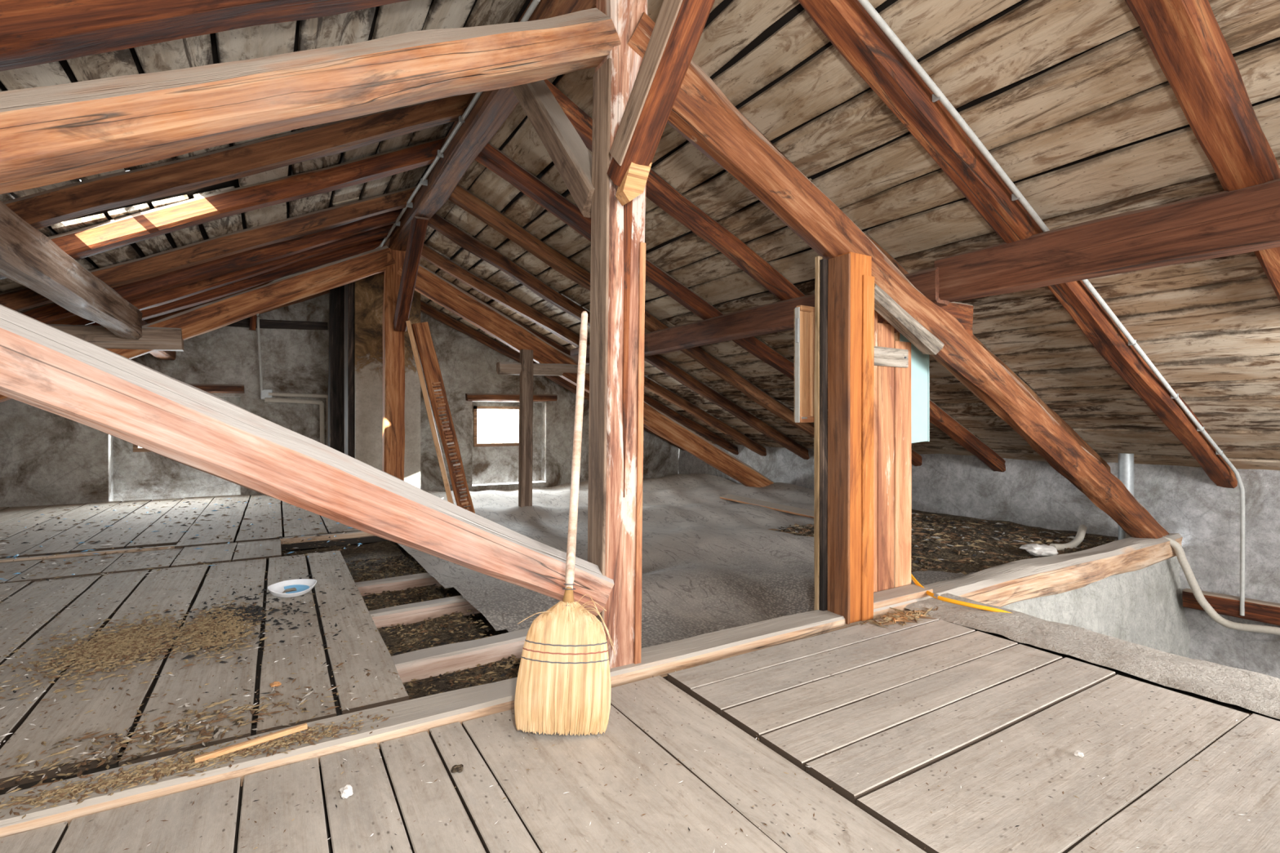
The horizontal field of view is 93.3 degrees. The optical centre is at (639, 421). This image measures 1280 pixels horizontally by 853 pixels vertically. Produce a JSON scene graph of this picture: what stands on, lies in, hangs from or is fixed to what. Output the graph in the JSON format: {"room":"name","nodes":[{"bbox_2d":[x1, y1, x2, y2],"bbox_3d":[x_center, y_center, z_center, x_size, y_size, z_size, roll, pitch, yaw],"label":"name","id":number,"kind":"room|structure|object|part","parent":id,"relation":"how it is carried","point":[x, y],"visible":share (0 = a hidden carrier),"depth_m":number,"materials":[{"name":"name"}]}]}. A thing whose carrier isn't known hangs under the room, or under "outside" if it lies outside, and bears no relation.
{"room":"attic","nodes":[
{"label":"attic","id":0,"kind":"room"},
{"bbox_2d":[0,493,408,795],"bbox_3d":[-4.515,1.042,4.311,5.301,0.117,7.560,0,0,-31],"label":"floor","id":1,"kind":"structure","parent":0,"point":[17,721],"depth_m":3.04,"materials":[{"name":"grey wood"}]},
{"bbox_2d":[0,596,249,703],"bbox_3d":[-2.340,0.995,2.736,0.909,0.010,1.548,0,0,-41],"label":"heap","id":2,"kind":"object","parent":1,"relation":"on","point":[131,642],"visible":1,"depth_m":2.64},
{"bbox_2d":[0,496,362,580],"bbox_3d":[-4.402,0.978,5.762,2.851,0.013,4.425,0,0,-31],"label":"litter","id":3,"kind":"object","parent":1,"relation":"on","point":[99,541],"visible":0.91,"depth_m":5.19,"materials":[{"name":"plant"}]},
{"bbox_2d":[0,662,370,792],"bbox_3d":[-1.520,0.995,1.944,1.275,0.009,0.522,0,0,-38],"label":"litter","id":4,"kind":"object","parent":1,"relation":"on","point":[165,729],"visible":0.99,"depth_m":1.92,"materials":[{"name":"brown plant"}]},
{"bbox_2d":[0,537,406,778],"bbox_3d":[-2.685,0.997,3.229,2.143,0.006,3.712,0,0,-31],"label":"litter","id":5,"kind":"object","parent":1,"relation":"on","point":[315,658],"visible":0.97,"depth_m":2.62,"materials":[{"name":"plant"}]},
{"bbox_2d":[157,592,282,684],"bbox_3d":[-1.986,0.995,2.886,0.518,0.009,1.376,0,0,-31],"label":"heap","id":6,"kind":"object","parent":1,"relation":"on","point":[214,627],"visible":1,"depth_m":2.87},
{"bbox_2d":[138,574,355,663],"bbox_3d":[-2.062,0.993,3.195,1.064,0.013,1.550,0,0,-31],"label":"black grit","id":7,"kind":"object","parent":1,"relation":"on","point":[259,609],"visible":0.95,"depth_m":3.14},
{"bbox_2d":[269,681,281,687],"bbox_3d":[-1.374,0.990,2.277,0.039,0.019,0.033,0,0,-31],"label":"chip","id":8,"kind":"object","parent":1,"relation":"on","point":[274,683],"visible":1,"depth_m":2.27,"materials":[{"name":"brown wood"}]},
{"bbox_2d":[267,578,316,597],"bbox_3d":[-1.990,0.957,3.461,0.246,0.071,0.151,0,0,-31],"label":"bowl","id":9,"kind":"object","parent":1,"relation":"on","point":[291,588],"visible":1,"depth_m":3.47,"materials":[{"name":"white ceramic"}]},
{"bbox_2d":[260,389,328,445],"bbox_3d":[-4.757,0.280,8.370,0.847,1.440,0.110,0,0,-31],"label":"conduit","id":10,"kind":"object","parent":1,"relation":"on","point":[267,394],"visible":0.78,"depth_m":8.39,"materials":[{"name":"metal"}]},
{"bbox_2d":[256,316,262,390],"bbox_3d":[-5.109,-0.910,8.119,0.033,0.982,0.080,0,0,35],"label":"conduit","id":11,"kind":"object","parent":10,"relation":"on","point":[258,317],"visible":1,"depth_m":8.11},
{"bbox_2d":[327,284,344,453],"bbox_3d":[-4.088,-0.465,8.220,0.276,2.970,0.233,0,0,-31],"label":"wall post","id":12,"kind":"object","parent":1,"relation":"on","point":[335,409],"visible":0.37,"depth_m":8.11,"materials":[{"name":"black wood"}]},
{"bbox_2d":[344,281,354,457],"bbox_3d":[-3.727,-0.475,7.736,0.074,2.950,0.508,0,0,-31],"label":"wall post","id":13,"kind":"object","parent":1,"relation":"on","point":[348,288],"visible":0.76,"depth_m":7.53,"materials":[{"name":"brown wood"}]},
{"bbox_2d":[354,274,420,488],"bbox_3d":[-3.414,-0.450,8.040,0.770,3.000,0.900,0,0,-31],"label":"chimney","id":14,"kind":"object","parent":1,"relation":"on","point":[368,291],"visible":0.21,"depth_m":7.58,"materials":[{"name":"paint"}]},
{"bbox_2d":[382,248,405,480],"bbox_3d":[-2.678,-0.380,6.577,0.220,2.960,0.175,0,0,-31],"label":"post","id":15,"kind":"object","parent":1,"relation":"on","point":[393,357],"visible":0.66,"depth_m":6.50,"materials":[{"name":"brown wood"}]},
{"bbox_2d":[0,245,395,402],"bbox_3d":[-5.003,-0.452,5.188,5.457,2.885,0.179,0,0,-31],"label":"rafter","id":16,"kind":"object","parent":15,"relation":"attached to","point":[216,314],"visible":0.71,"depth_m":5.93,"materials":[{"name":"brown wood"}]},
{"bbox_2d":[47,324,184,351],"bbox_3d":[-4.654,-0.737,5.347,0.979,0.243,0.157,0,0,-31],"label":"bearer","id":17,"kind":"object","parent":16,"relation":"attached to","point":[159,339],"visible":0.56,"depth_m":5.36,"materials":[{"name":"brown wood"}]},
{"bbox_2d":[104,320,175,359],"bbox_3d":[-5.304,-0.900,6.496,0.170,0.234,3.000,0,0,-31],"label":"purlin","id":18,"kind":"object","parent":16,"relation":"on","point":[163,355],"visible":0.22,"depth_m":7.25,"materials":[{"name":"brown wood"}]},
{"bbox_2d":[393,216,428,331],"bbox_3d":[-2.286,-1.449,5.988,0.127,0.968,1.258,0,0,-30],"label":"knee brace","id":19,"kind":"object","parent":15,"relation":"attached to","point":[419,224],"visible":0.97,"depth_m":5.89,"materials":[{"name":"brown wood"}]},
{"bbox_2d":[396,264,774,487],"bbox_3d":[-0.247,-0.280,8.038,5.668,3.064,0.192,0,0,-31],"label":"rafter","id":20,"kind":"object","parent":15,"relation":"attached to","point":[429,284],"visible":0.74,"depth_m":7.38,"materials":[{"name":"brown wood"}]},
{"bbox_2d":[496,362,589,375],"bbox_3d":[-1.028,-0.643,7.525,1.510,0.150,0.154,-1,1,-31],"label":"bearer","id":21,"kind":"object","parent":20,"relation":"attached to","point":[502,368],"visible":0.61,"depth_m":7.36,"materials":[{"name":"brown wood"}]},
{"bbox_2d":[0,0,531,311],"bbox_3d":[-3.019,-0.878,1.482,5.950,2.770,15.050,0,0,-31],"label":"ceiling","id":22,"kind":"structure","parent":0,"point":[254,42],"depth_m":2.96,"materials":[{"name":"wood"}]},
{"bbox_2d":[0,185,417,311],"bbox_3d":[-4.390,-0.832,4.229,5.495,2.613,0.170,0,0,-28],"label":"rafter","id":23,"kind":"object","parent":22,"relation":"attached to","point":[20,299],"visible":0.83,"depth_m":4.77,"materials":[{"name":"brown wood"}]},
{"bbox_2d":[0,200,142,339],"bbox_3d":[-2.837,-0.868,2.530,0.203,0.293,6.460,0,0,-31],"label":"wooden beam","id":24,"kind":"structure","parent":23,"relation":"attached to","point":[28,258],"depth_m":3.40,"materials":[{"name":"brown wood"}]},
{"bbox_2d":[18,208,403,324],"bbox_3d":[-4.699,-0.825,4.745,5.495,2.641,0.156,0,0,-27],"label":"rafter","id":25,"kind":"object","parent":22,"relation":"attached to","point":[49,313],"visible":0.59,"depth_m":5.26,"materials":[{"name":"brown wood"}]},
{"bbox_2d":[47,223,393,324],"bbox_3d":[-4.958,-0.830,5.175,5.515,2.612,0.169,0,0,-26],"label":"rafter","id":26,"kind":"object","parent":22,"relation":"attached to","point":[156,300],"visible":0.44,"depth_m":5.69,"materials":[{"name":"brown wood"}]},
{"bbox_2d":[0,136,445,279],"bbox_3d":[-3.928,-0.838,3.459,5.530,2.615,0.194,0,0,-24],"label":"rafter","id":27,"kind":"object","parent":22,"relation":"attached to","point":[86,242],"visible":0.88,"depth_m":3.96,"materials":[{"name":"brown wood"}]},
{"bbox_2d":[143,266,318,323],"bbox_3d":[-5.533,-0.838,6.126,5.485,2.610,0.154,0,0,-31],"label":"rafter","id":28,"kind":"object","parent":22,"relation":"attached to","point":[158,317],"visible":0.02,"depth_m":6.44,"materials":[{"name":"brown wood"}]},
{"bbox_2d":[88,237,384,325],"bbox_3d":[-5.183,-0.834,5.552,5.484,2.637,0.157,0,0,-30],"label":"rafter","id":29,"kind":"object","parent":22,"relation":"attached to","point":[324,259],"visible":0.36,"depth_m":6.21,"materials":[{"name":"brown wood"}]},
{"bbox_2d":[248,315,257,330],"bbox_3d":[-5.150,-1.350,8.048,0.094,0.266,0.064,0,0,-32],"label":"post","id":30,"kind":"object","parent":22,"relation":"hanging from","point":[253,319],"depth_m":8.02,"materials":[{"name":"brown wood"}]},
{"bbox_2d":[248,289,329,317],"bbox_3d":[-6.150,-0.836,7.154,5.482,2.622,0.151,0,0,-31],"label":"rafter","id":31,"kind":"object","parent":22,"relation":"attached to","point":[327,291],"visible":0.09,"depth_m":8.08,"materials":[{"name":"brown wood"}]},
{"bbox_2d":[376,0,596,275],"bbox_3d":[0.015,-1.939,2.162,0.203,0.226,12.690,0,0,-31],"label":"ridge beam","id":32,"kind":"structure","parent":22,"relation":"attached to","point":[492,108],"depth_m":4.03,"materials":[{"name":"brown wood"}]},
{"bbox_2d":[0,0,408,71],"bbox_3d":[-2.773,-0.834,1.542,5.527,2.614,0.197,0,0,-24],"label":"rafter","id":33,"kind":"object","parent":32,"relation":"attached to","point":[33,33],"visible":1,"depth_m":1.98,"materials":[{"name":"brown wood"}]},
{"bbox_2d":[2,93,472,229],"bbox_3d":[-3.585,-0.834,2.890,5.554,2.631,0.183,0,0,-22],"label":"rafter","id":34,"kind":"object","parent":32,"relation":"attached to","point":[43,209],"visible":0.91,"depth_m":3.36,"materials":[{"name":"brown wood"}]},
{"bbox_2d":[256,0,540,315],"bbox_3d":[-2.523,-1.669,5.567,1.011,0.609,6.910,0,0,-44],"label":"conduit","id":35,"kind":"object","parent":32,"relation":"attached to","point":[532,6],"visible":0.52,"depth_m":4.31,"materials":[{"name":"metal"}]},
{"bbox_2d":[442,277,738,454],"bbox_3d":[-0.708,-0.769,8.967,5.747,2.734,0.158,0,0,-31],"label":"rafter","id":36,"kind":"object","parent":32,"relation":"attached to","point":[686,422],"visible":0.34,"depth_m":9.70,"materials":[{"name":"brown wood"}]},
{"bbox_2d":[420,243,766,456],"bbox_3d":[-0.307,-0.775,8.307,5.743,2.749,0.158,0,0,-32],"label":"rafter","id":37,"kind":"object","parent":32,"relation":"attached to","point":[428,254],"visible":0.76,"depth_m":7.70,"materials":[{"name":"brown wood"}]},
{"bbox_2d":[427,213,808,459],"bbox_3d":[0.181,-0.773,7.495,5.750,2.739,0.150,0,0,-33],"label":"rafter","id":38,"kind":"object","parent":32,"relation":"attached to","point":[467,242],"visible":0.8,"depth_m":6.81,"materials":[{"name":"brown wood"}]},
{"bbox_2d":[448,183,813,437],"bbox_3d":[0.617,-0.771,6.765,5.750,2.738,0.159,0,0,-33],"label":"rafter","id":39,"kind":"object","parent":32,"relation":"attached to","point":[460,196],"visible":0.58,"depth_m":5.87,"materials":[{"name":"brown wood"}]},
{"bbox_2d":[474,142,921,466],"bbox_3d":[1.102,-0.777,5.964,5.753,2.723,0.158,0,0,-33],"label":"rafter","id":40,"kind":"object","parent":32,"relation":"attached to","point":[490,157],"visible":0.42,"depth_m":4.92,"materials":[{"name":"brown wood"}]},
{"bbox_2d":[543,79,1005,471],"bbox_3d":[1.702,-0.733,5.153,5.944,2.822,0.160,0,0,-33],"label":"rafter","id":41,"kind":"object","parent":32,"relation":"attached to","point":[659,191],"visible":0.51,"depth_m":4.41,"materials":[{"name":"brown wood"}]},
{"bbox_2d":[797,0,1237,488],"bbox_3d":[2.622,-0.729,3.615,5.936,2.826,0.173,0,0,-32],"label":"rafter","id":42,"kind":"object","parent":32,"relation":"attached to","point":[846,24],"visible":0.78,"depth_m":2.98,"materials":[{"name":"brown wood"}]},
{"bbox_2d":[857,0,1244,615],"bbox_3d":[2.535,-0.239,3.445,5.306,3.559,0.073,0,0,-31],"label":"conduit","id":43,"kind":"object","parent":42,"relation":"attached to","point":[938,95],"visible":0.96,"depth_m":3.12,"materials":[{"name":"metal"}]},
{"bbox_2d":[0,293,679,507],"bbox_3d":[-4.055,-0.421,9.176,11.500,3.543,0.612,0,0,-31],"label":"wall","id":44,"kind":"structure","parent":0,"point":[46,458],"depth_m":8.36,"materials":[{"name":"paint"}]},
{"bbox_2d":[133,444,150,452],"bbox_3d":[-6.119,0.175,7.990,0.900,0.430,0.070,0,0,-31],"label":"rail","id":45,"kind":"structure","parent":44,"relation":"in","point":[135,448],"depth_m":7.76,"materials":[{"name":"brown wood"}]},
{"bbox_2d":[225,318,328,329],"bbox_3d":[-4.987,-1.341,8.319,1.224,0.149,0.088,0,0,-31],"label":"rail","id":46,"kind":"object","parent":44,"relation":"attached to","point":[264,323],"visible":0.85,"depth_m":8.33,"materials":[{"name":"brown wood"}]},
{"bbox_2d":[473,406,519,446],"bbox_3d":[-2.387,0.080,10.185,0.840,0.670,0.070,0,0,-31],"label":"window","id":47,"kind":"structure","parent":44,"relation":"in","point":[475,444],"depth_m":10.04,"materials":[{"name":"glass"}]},
{"bbox_2d":[0,613,1279,852],"bbox_3d":[0.215,1.045,-1.300,7.630,0.110,6.550,0,0,-31],"label":"floor","id":48,"kind":"structure","parent":0,"point":[840,677],"depth_m":1.71,"materials":[{"name":"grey wood"}]},
{"bbox_2d":[339,784,353,799],"bbox_3d":[-0.780,0.985,1.606,0.033,0.030,0.035,0,0,-31],"label":"paper scrap","id":49,"kind":"object","parent":48,"relation":"on","point":[346,791],"visible":1,"depth_m":1.60,"materials":[{"name":"white paper"}]},
{"bbox_2d":[450,764,463,773],"bbox_3d":[-0.523,0.993,1.727,0.034,0.014,0.033,0,0,-7],"label":"clod","id":50,"kind":"object","parent":48,"relation":"on","point":[456,768],"visible":1,"depth_m":1.72,"materials":[{"name":"soil"}]},
{"bbox_2d":[0,599,916,838],"bbox_3d":[-1.655,1.066,1.492,7.300,0.205,0.183,0,0,-31],"label":"tie beam","id":51,"kind":"structure","parent":48,"relation":"on","point":[415,716],"depth_m":1.97,"materials":[{"name":"brown wood"}]},
{"bbox_2d":[0,709,393,818],"bbox_3d":[-1.293,0.964,1.701,1.128,0.007,0.198,0,0,-31],"label":"chaff line","id":52,"kind":"object","parent":51,"relation":"on","point":[123,775],"visible":0.91,"depth_m":1.67,"materials":[{"name":"brown plant"}]},
{"bbox_2d":[194,723,307,763],"bbox_3d":[-1.154,0.958,1.803,0.284,0.016,0.018,-1,1,-41],"label":"stick","id":53,"kind":"object","parent":51,"relation":"on","point":[261,740],"visible":1,"depth_m":1.79,"materials":[{"name":"brown wood"}]},
{"bbox_2d":[587,0,647,668],"bbox_3d":[-0.092,-0.410,2.457,0.184,2.860,0.160,1,-1,-31],"label":"post","id":54,"kind":"object","parent":51,"relation":"on","point":[618,244],"visible":0.84,"depth_m":2.39,"materials":[{"name":"brown wood"}]},
{"bbox_2d":[0,304,613,616],"bbox_3d":[-1.244,0.034,1.750,2.611,1.438,0.166,0,0,-31],"label":"strut","id":55,"kind":"object","parent":54,"relation":"attached to","point":[44,366],"visible":0.97,"depth_m":1.75,"materials":[{"name":"brown wood"}]},
{"bbox_2d":[0,8,621,194],"bbox_3d":[-2.522,-0.218,1.001,5.631,2.850,0.183,0,0,-31],"label":"wooden beam","id":56,"kind":"structure","parent":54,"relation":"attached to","point":[50,135],"depth_m":1.78,"materials":[{"name":"brown wood"}]},
{"bbox_2d":[511,80,595,217],"bbox_3d":[-0.409,-1.400,2.894,0.136,1.088,0.998,0,0,-32],"label":"knee brace","id":57,"kind":"object","parent":54,"relation":"attached to","point":[570,155],"visible":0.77,"depth_m":2.74,"materials":[{"name":"brown wood"}]},
{"bbox_2d":[607,0,715,205],"bbox_3d":[0.188,-1.388,1.933,0.128,1.115,1.044,0,0,-32],"label":"knee brace","id":58,"kind":"object","parent":54,"relation":"attached to","point":[679,25],"visible":1,"depth_m":2.10,"materials":[{"name":"brown wood"}]},
{"bbox_2d":[813,252,874,624],"bbox_3d":[1.052,0.083,3.114,0.228,1.875,0.200,0,0,-31],"label":"post","id":59,"kind":"object","parent":51,"relation":"on","point":[844,375],"visible":0.97,"depth_m":3.05,"materials":[{"name":"orange wood"}]},
{"bbox_2d":[794,305,814,422],"bbox_3d":[0.909,-0.307,3.270,0.194,0.625,0.066,0,0,-31],"label":"board","id":60,"kind":"object","parent":59,"relation":"attached to","point":[804,316],"visible":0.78,"depth_m":3.23,"materials":[{"name":"brown wood"}]},
{"bbox_3d":[0.910,-0.605,3.262,0.149,0.030,0.035,0,0,-31],"label":"rail","id":61,"kind":"part","parent":60,"relation":"part of","materials":[{"name":"brown wood"}]},
{"bbox_3d":[0.909,-0.013,3.262,0.151,0.035,0.035,0,0,-31],"label":"rail","id":62,"kind":"part","parent":60,"relation":"part of","materials":[{"name":"brown wood"}]},
{"bbox_2d":[873,311,933,608],"bbox_3d":[1.377,0.177,3.326,0.546,1.595,0.163,0,0,-31],"label":"board","id":63,"kind":"object","parent":51,"relation":"on","point":[892,522],"depth_m":3.41,"materials":[{"name":"brown wood"}]},
{"bbox_3d":[1.383,0.958,3.310,0.540,0.035,0.130,0,0,-31],"label":"sole plate","id":64,"kind":"part","parent":63,"relation":"part of","materials":[{"name":"brown wood"}]},
{"bbox_2d":[893,332,929,443],"bbox_3d":[1.602,-0.225,3.790,0.314,0.750,0.263,0,0,-31],"label":"box","id":65,"kind":"object","parent":63,"relation":"attached to","point":[920,362],"visible":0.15,"depth_m":3.72,"materials":[{"name":"paint"}]},
{"bbox_2d":[904,592,1279,719],"bbox_3d":[3.304,1.011,0.562,0.510,0.072,6.560,0,0,-31],"label":"concrete ledge","id":66,"kind":"structure","parent":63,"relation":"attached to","point":[1257,692],"depth_m":2.54,"materials":[{"name":"grey concrete"}]},
{"bbox_2d":[911,573,1010,613],"bbox_3d":[1.690,0.907,3.349,0.211,0.227,0.736,0,0,-31],"label":"cable","id":67,"kind":"object","parent":66,"relation":"on","point":[915,581],"visible":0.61,"depth_m":3.20,"materials":[{"name":"plastic"}]},
{"bbox_2d":[911,532,1182,611],"bbox_3d":[3.002,1.064,4.294,3.670,0.238,0.233,0,0,-31],"label":"tie beam","id":68,"kind":"structure","parent":51,"relation":"attached to","point":[1006,584],"depth_m":4.09,"materials":[{"name":"brown wood"}]},
{"bbox_2d":[592,4,1169,538],"bbox_3d":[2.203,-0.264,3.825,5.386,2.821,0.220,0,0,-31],"label":"rafter","id":69,"kind":"object","parent":68,"relation":"on","point":[701,113],"visible":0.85,"depth_m":3.22,"materials":[{"name":"brown wood"}]},
{"bbox_2d":[877,302,973,337],"bbox_3d":[1.751,-0.644,3.746,0.860,0.230,0.148,0,0,-31],"label":"bearer","id":70,"kind":"object","parent":69,"relation":"attached to","point":[962,313],"visible":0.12,"depth_m":3.84,"materials":[{"name":"brown wood"}]},
{"bbox_2d":[570,266,950,364],"bbox_3d":[0.488,-0.838,5.858,0.176,0.252,5.160,0,0,-31],"label":"wooden beam","id":71,"kind":"structure","parent":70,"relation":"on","point":[776,317],"depth_m":5.14,"materials":[{"name":"brown wood"}]},
{"bbox_2d":[1125,533,1279,635],"bbox_3d":[4.713,1.302,4.718,0.246,0.702,1.433,0,0,-41],"label":"tube","id":72,"kind":"object","parent":69,"relation":"attached to","point":[1178,548],"visible":0.84,"depth_m":4.94,"materials":[{"name":"grey plastic"}]},
{"bbox_2d":[514,311,615,735],"bbox_3d":[-0.204,0.299,2.034,0.276,1.421,0.385,0,0,34],"label":"broom","id":73,"kind":"object","parent":48,"relation":"on","point":[563,686],"visible":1,"depth_m":1.95,"materials":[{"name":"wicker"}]},
{"bbox_3d":[-0.224,0.117,2.140,0.031,1.079,0.031,2,-12,-1],"label":"handle","id":74,"kind":"part","parent":73,"relation":"part of","materials":[{"name":"beige wood"}]},
{"bbox_2d":[85,637,1272,852],"bbox_3d":[0.275,0.993,1.625,3.563,0.003,1.503,0,0,-31],"label":"litter","id":75,"kind":"object","parent":48,"relation":"on","point":[1063,793],"visible":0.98,"depth_m":1.65,"materials":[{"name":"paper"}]},
{"bbox_2d":[859,605,938,628],"bbox_3d":[1.327,0.983,3.071,0.605,0.012,0.253,0,0,-31],"label":"straw wisps","id":76,"kind":"object","parent":48,"relation":"on","point":[901,616],"visible":1,"depth_m":3.03,"materials":[{"name":"beige plant"}]},
{"bbox_2d":[1073,750,1084,757],"bbox_3d":[1.310,0.991,1.803,0.024,0.014,0.026,0,0,43],"label":"crumb","id":77,"kind":"object","parent":48,"relation":"on","point":[1078,753],"visible":1,"depth_m":1.80,"materials":[{"name":"paper"}]},
{"bbox_2d":[281,509,1118,699],"bbox_3d":[-1.976,1.157,5.813,11.000,0.221,7.600,0,0,-31],"label":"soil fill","id":78,"kind":"object","parent":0,"point":[377,550],"visible":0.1,"depth_m":4.64,"materials":[{"name":"brown soil"}]},
{"bbox_2d":[355,573,443,595],"bbox_3d":[-1.507,1.075,4.013,0.951,0.104,0.107,0,0,-34],"label":"joist","id":79,"kind":"object","parent":78,"relation":"on","point":[404,582],"visible":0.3,"depth_m":3.92,"materials":[{"name":"brown wood"}]},
{"bbox_2d":[368,595,480,627],"bbox_3d":[-1.152,1.068,3.422,0.951,0.103,0.110,0,0,-34],"label":"joist","id":80,"kind":"object","parent":78,"relation":"on","point":[407,614],"visible":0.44,"depth_m":3.33,"materials":[{"name":"brown wood"}]},
{"bbox_2d":[345,555,520,700],"bbox_3d":[-1.333,1.158,3.578,0.649,0.189,2.937,0,0,-31],"label":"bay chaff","id":81,"kind":"object","parent":78,"relation":"on","point":[509,659],"visible":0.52,"depth_m":3.19,"materials":[{"name":"plant"}]},
{"bbox_2d":[391,627,529,683],"bbox_3d":[-0.742,1.071,2.788,1.001,0.114,0.138,0,0,-34],"label":"joist","id":82,"kind":"object","parent":78,"relation":"on","point":[423,664],"visible":0.5,"depth_m":2.69,"materials":[{"name":"brown wood"}]},
{"bbox_2d":[518,349,533,506],"bbox_3d":[-1.371,0.170,7.262,0.150,2.060,0.107,1,0,-31],"label":"post","id":83,"kind":"object","parent":78,"relation":"on","point":[526,397],"visible":0.9,"depth_m":7.22,"materials":[{"name":"brown wood"}]},
{"bbox_2d":[398,473,975,648],"bbox_3d":[0.130,1.048,7.084,5.780,0.222,7.530,0,0,-31],"label":"sheet","id":84,"kind":"object","parent":78,"relation":"on","point":[710,563],"visible":0.59,"depth_m":5.00,"materials":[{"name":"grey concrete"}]},
{"bbox_2d":[405,320,475,513],"bbox_3d":[-2.126,0.035,6.495,0.727,2.208,0.132,0,0,-16],"label":"boards","id":85,"kind":"object","parent":84,"relation":"on","point":[420,333],"visible":0.91,"depth_m":6.46,"materials":[{"name":"brown wood"}]},
{"bbox_2d":[720,493,813,518],"bbox_3d":[1.585,1.051,7.632,0.144,0.078,2.075,0,0,-22],"label":"loose lath","id":86,"kind":"object","parent":84,"relation":"on","point":[793,510],"visible":0.94,"depth_m":7.46,"materials":[{"name":"wood"}]},
{"bbox_2d":[767,512,1117,574],"bbox_3d":[2.696,1.081,5.717,2.623,0.113,2.658,0,0,-31],"label":"debris","id":87,"kind":"object","parent":78,"relation":"on","point":[927,539],"visible":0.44,"depth_m":5.52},
{"bbox_2d":[1048,524,1086,550],"bbox_3d":[3.725,1.006,5.215,0.672,0.168,0.104,0,0,-35],"label":"cable","id":88,"kind":"object","parent":87,"relation":"on","point":[1081,533],"visible":0.88,"depth_m":5.18,"materials":[{"name":"white plastic"}]},
{"bbox_2d":[1018,543,1058,556],"bbox_3d":[3.213,1.026,4.846,0.255,0.089,0.272,0,0,-31],"label":"bundle","id":89,"kind":"object","parent":78,"relation":"on","point":[1036,549],"visible":0.99,"depth_m":4.78,"materials":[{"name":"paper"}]},
{"bbox_2d":[1118,453,1133,540],"bbox_3d":[4.287,0.690,5.330,0.110,0.820,0.109,0,0,-31],"label":"vent pipe","id":90,"kind":"object","parent":78,"relation":"on","point":[1126,460],"visible":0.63,"depth_m":5.29,"materials":[{"name":"metal"}]},
{"bbox_2d":[419,0,1279,471],"bbox_3d":[2.145,-0.844,4.585,6.100,2.839,15.050,0,0,-31],"label":"ceiling","id":91,"kind":"structure","parent":0,"point":[1072,100],"depth_m":3.43,"materials":[{"name":"brown wood"}]},
{"bbox_2d":[420,299,684,450],"bbox_3d":[-1.490,-0.777,10.279,5.738,2.751,0.159,0,0,-31],"label":"rafter","id":92,"kind":"object","parent":91,"relation":"attached to","point":[425,308],"visible":0.41,"depth_m":9.62,"materials":[{"name":"brown wood"}]},
{"bbox_2d":[1124,0,1279,302],"bbox_3d":[2.040,-1.290,2.207,3.483,1.717,0.174,0,0,-31],"label":"rafter","id":93,"kind":"object","parent":91,"relation":"attached to","point":[1185,37],"visible":0.81,"depth_m":2.20,"materials":[{"name":"brown wood"}]},
{"bbox_2d":[678,444,1279,679],"bbox_3d":[4.430,1.426,5.724,0.126,2.148,14.250,0,0,-31],"label":"wall","id":94,"kind":"structure","parent":0,"point":[1184,500],"depth_m":5.30,"materials":[{"name":"grey paint"}]},
{"bbox_2d":[1182,588,1279,626],"bbox_3d":[5.110,1.484,4.366,0.111,0.165,1.820,0,-1,-31],"label":"wall plate","id":95,"kind":"object","parent":94,"relation":"attached to","point":[1259,611],"visible":0.85,"depth_m":4.83,"materials":[{"name":"brown wood"}]},
{"bbox_2d":[1001,555,1190,657],"bbox_3d":[3.293,1.800,4.353,3.470,1.400,0.178,0,0,-31],"label":"wall","id":96,"kind":"structure","parent":0,"point":[1144,606],"depth_m":4.73,"materials":[{"name":"paint"}]},
{"label":"wall","id":97,"kind":"structure","parent":0,"visible":0},
{"bbox_2d":[934,178,1279,302],"bbox_3d":[3.594,-0.851,0.829,0.186,0.270,6.720,0,0,-31],"label":"purlin","id":98,"kind":"object","parent":97,"relation":"attached to","point":[1246,220],"visible":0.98,"depth_m":2.86,"materials":[{"name":"brown wood"}]}
]}

